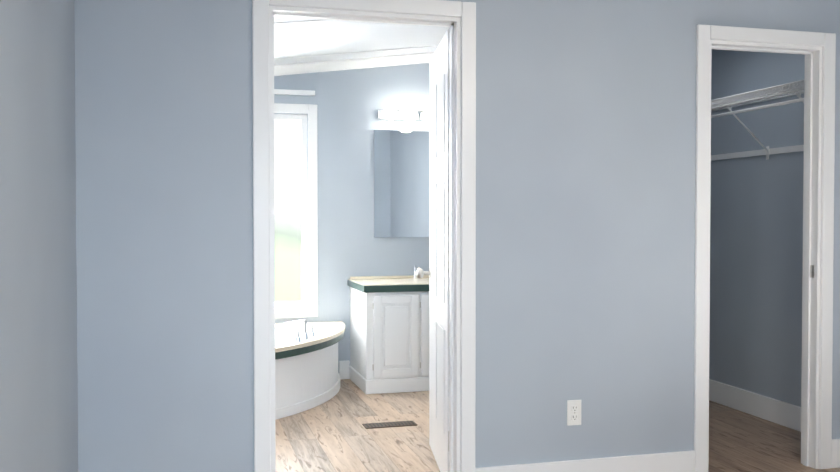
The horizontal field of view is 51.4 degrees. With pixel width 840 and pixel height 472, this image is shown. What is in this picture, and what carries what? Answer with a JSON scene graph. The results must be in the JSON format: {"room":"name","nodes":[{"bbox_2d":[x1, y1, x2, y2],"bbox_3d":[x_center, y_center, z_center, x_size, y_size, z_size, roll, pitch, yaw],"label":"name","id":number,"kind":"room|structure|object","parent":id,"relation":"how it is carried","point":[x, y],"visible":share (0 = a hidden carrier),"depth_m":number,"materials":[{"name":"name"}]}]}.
{"room":"bedroom","nodes":[
{"label":"bedroom","id":0,"kind":"room"},
{"bbox_2d":[0,0,77,471],"bbox_3d":[-1.193,0.064,2.705,0.100,2.205,7.330,0,1,-15],"label":"wall","id":1,"kind":"structure","parent":0,"point":[38,360],"depth_m":2.44,"materials":[{"name":"paint"}]},
{"bbox_2d":[274,63,428,372],"bbox_3d":[-0.799,-0.195,6.557,2.700,2.553,0.100,0,1,-15],"label":"wall","id":2,"kind":"structure","parent":0,"point":[350,103],"depth_m":6.58,"materials":[{"name":"paint"}]},
{"bbox_2d":[274,89,317,317],"bbox_3d":[-1.215,-0.235,6.408,0.920,1.680,0.115,0,1,-15],"label":"window","id":3,"kind":"structure","parent":2,"relation":"in","point":[309,238],"depth_m":6.49,"materials":[{"name":"white"}]},
{"bbox_2d":[274,52,433,75],"bbox_3d":[-0.827,-1.244,6.445,2.600,0.405,0.055,0,1,-15],"label":"crown molding","id":4,"kind":"structure","parent":2,"relation":"attached to","point":[338,65],"depth_m":6.49,"materials":[{"name":"white wood"}]},
{"bbox_2d":[374,130,428,236],"bbox_3d":[-0.012,-0.399,6.709,0.700,0.815,0.010,0,1,-15],"label":"mirror","id":5,"kind":"object","parent":2,"relation":"attached to","point":[401,183],"visible":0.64,"depth_m":6.67,"materials":[{"name":"clear glass"}]},
{"bbox_2d":[378,107,428,120],"bbox_3d":[0.005,-0.920,6.634,0.640,0.096,0.141,0,1,-15],"label":"sconce","id":6,"kind":"object","parent":2,"relation":"attached to","point":[409,114],"visible":0.56,"depth_m":6.59,"materials":[{"name":"silver metal"}]},
{"bbox_2d":[274,17,448,64],"bbox_3d":[0.701,-1.313,3.142,4.000,0.576,7.430,0,1,-15],"label":"ceiling","id":7,"kind":"structure","parent":0,"point":[313,38],"depth_m":5.73,"materials":[{"name":"white paint"}]},
{"bbox_2d":[274,20,437,59],"bbox_3d":[0.627,-1.288,3.413,3.800,0.496,6.042,0,1,-15],"label":"ceiling trim","id":8,"kind":"structure","parent":7,"relation":"attached to","point":[338,53],"depth_m":6.15,"materials":[{"name":"white wood"}]},
{"bbox_2d":[74,0,839,471],"bbox_3d":[0.507,-0.207,3.876,3.800,2.695,0.100,0,1,-15],"label":"wall","id":9,"kind":"structure","parent":0,"point":[586,202],"depth_m":3.79,"materials":[{"name":"paint"}]},
{"bbox_2d":[417,29,448,471],"bbox_3d":[0.103,0.101,4.231,0.184,2.040,0.786,0,1,-5],"label":"bathroom door","id":10,"kind":"structure","parent":9,"relation":"in","point":[438,272],"depth_m":4.14,"materials":[{"name":"white wood"}]},
{"bbox_2d":[252,0,835,471],"bbox_3d":[0.651,0.070,3.921,2.770,2.140,0.136,0,1,-15],"label":"door frame","id":11,"kind":"structure","parent":9,"relation":"attached to","point":[260,76],"depth_m":3.77,"materials":[{"name":"white wood"}]},
{"bbox_2d":[567,400,580,425],"bbox_3d":[0.689,0.789,3.891,0.070,0.114,0.010,0,1,-15],"label":"electrical outlet","id":12,"kind":"object","parent":9,"relation":"attached to","point":[573,412],"visible":1,"depth_m":3.89,"materials":[{"name":"white plastic"}]},
{"bbox_2d":[475,450,694,471],"bbox_3d":[0.755,1.070,3.912,1.075,0.140,0.016,0,1,-15],"label":"baseboard","id":13,"kind":"structure","parent":9,"relation":"attached to","point":[681,461],"depth_m":3.94,"materials":[{"name":"white wood"}]},
{"bbox_2d":[831,439,839,467],"bbox_3d":[2.169,1.062,4.297,0.345,0.140,0.020,0,1,-15],"label":"baseboard","id":14,"kind":"structure","parent":9,"relation":"attached to","point":[835,453],"depth_m":4.25,"materials":[{"name":"white wood"}]},
{"bbox_2d":[275,379,839,471],"bbox_3d":[0.701,1.181,3.197,4.000,0.050,7.430,0,1,-15],"label":"floor","id":15,"kind":"structure","parent":0,"point":[333,434],"depth_m":4.80,"materials":[{"name":"brown wood"}]},
{"bbox_2d":[275,319,344,419],"bbox_3d":[-1.133,0.820,5.630,1.550,0.566,1.550,0,1,-15],"label":"bathtub","id":16,"kind":"object","parent":15,"relation":"on","point":[307,376],"visible":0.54,"depth_m":5.59,"materials":[{"name":"white ceramic"}]},
{"bbox_2d":[347,264,428,393],"bbox_3d":[0.016,0.653,6.421,1.001,0.865,0.622,0,1,-15],"label":"bathroom vanity","id":17,"kind":"object","parent":15,"relation":"on","point":[389,334],"visible":0.69,"depth_m":6.08,"materials":[{"name":"white painted wood"}]},
{"bbox_2d":[362,421,416,428],"bbox_3d":[-0.177,1.110,5.133,0.310,0.008,0.110,0,1,-15],"label":"floor vent","id":18,"kind":"object","parent":15,"relation":"in","point":[388,424],"visible":0.98,"depth_m":5.12,"materials":[{"name":"brown"}]},
{"bbox_2d":[709,49,804,406],"bbox_3d":[2.582,-0.209,3.683,0.100,2.708,7.430,0,1,-15],"label":"wall","id":19,"kind":"structure","parent":0,"point":[756,255],"depth_m":5.36,"materials":[{"name":"paint"}]},
{"bbox_2d":[709,379,800,431],"bbox_3d":[2.091,1.041,5.271,0.020,0.140,1.700,0,1,-15],"label":"baseboard","id":20,"kind":"structure","parent":19,"relation":"attached to","point":[785,414],"depth_m":5.35,"materials":[{"name":"white wood"}]},
{"bbox_2d":[711,80,803,160],"bbox_3d":[1.951,-0.641,5.196,0.310,0.366,1.684,0,1,-15],"label":"wire closet shelf","id":21,"kind":"object","parent":19,"relation":"attached to","point":[730,102],"visible":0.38,"depth_m":5.10,"materials":[{"name":"white metal"}]},
{"label":"outside","id":22,"kind":"structure","parent":0,"visible":0},
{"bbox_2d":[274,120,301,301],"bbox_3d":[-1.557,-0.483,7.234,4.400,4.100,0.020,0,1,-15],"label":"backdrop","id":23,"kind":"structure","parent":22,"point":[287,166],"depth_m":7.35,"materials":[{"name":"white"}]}
]}

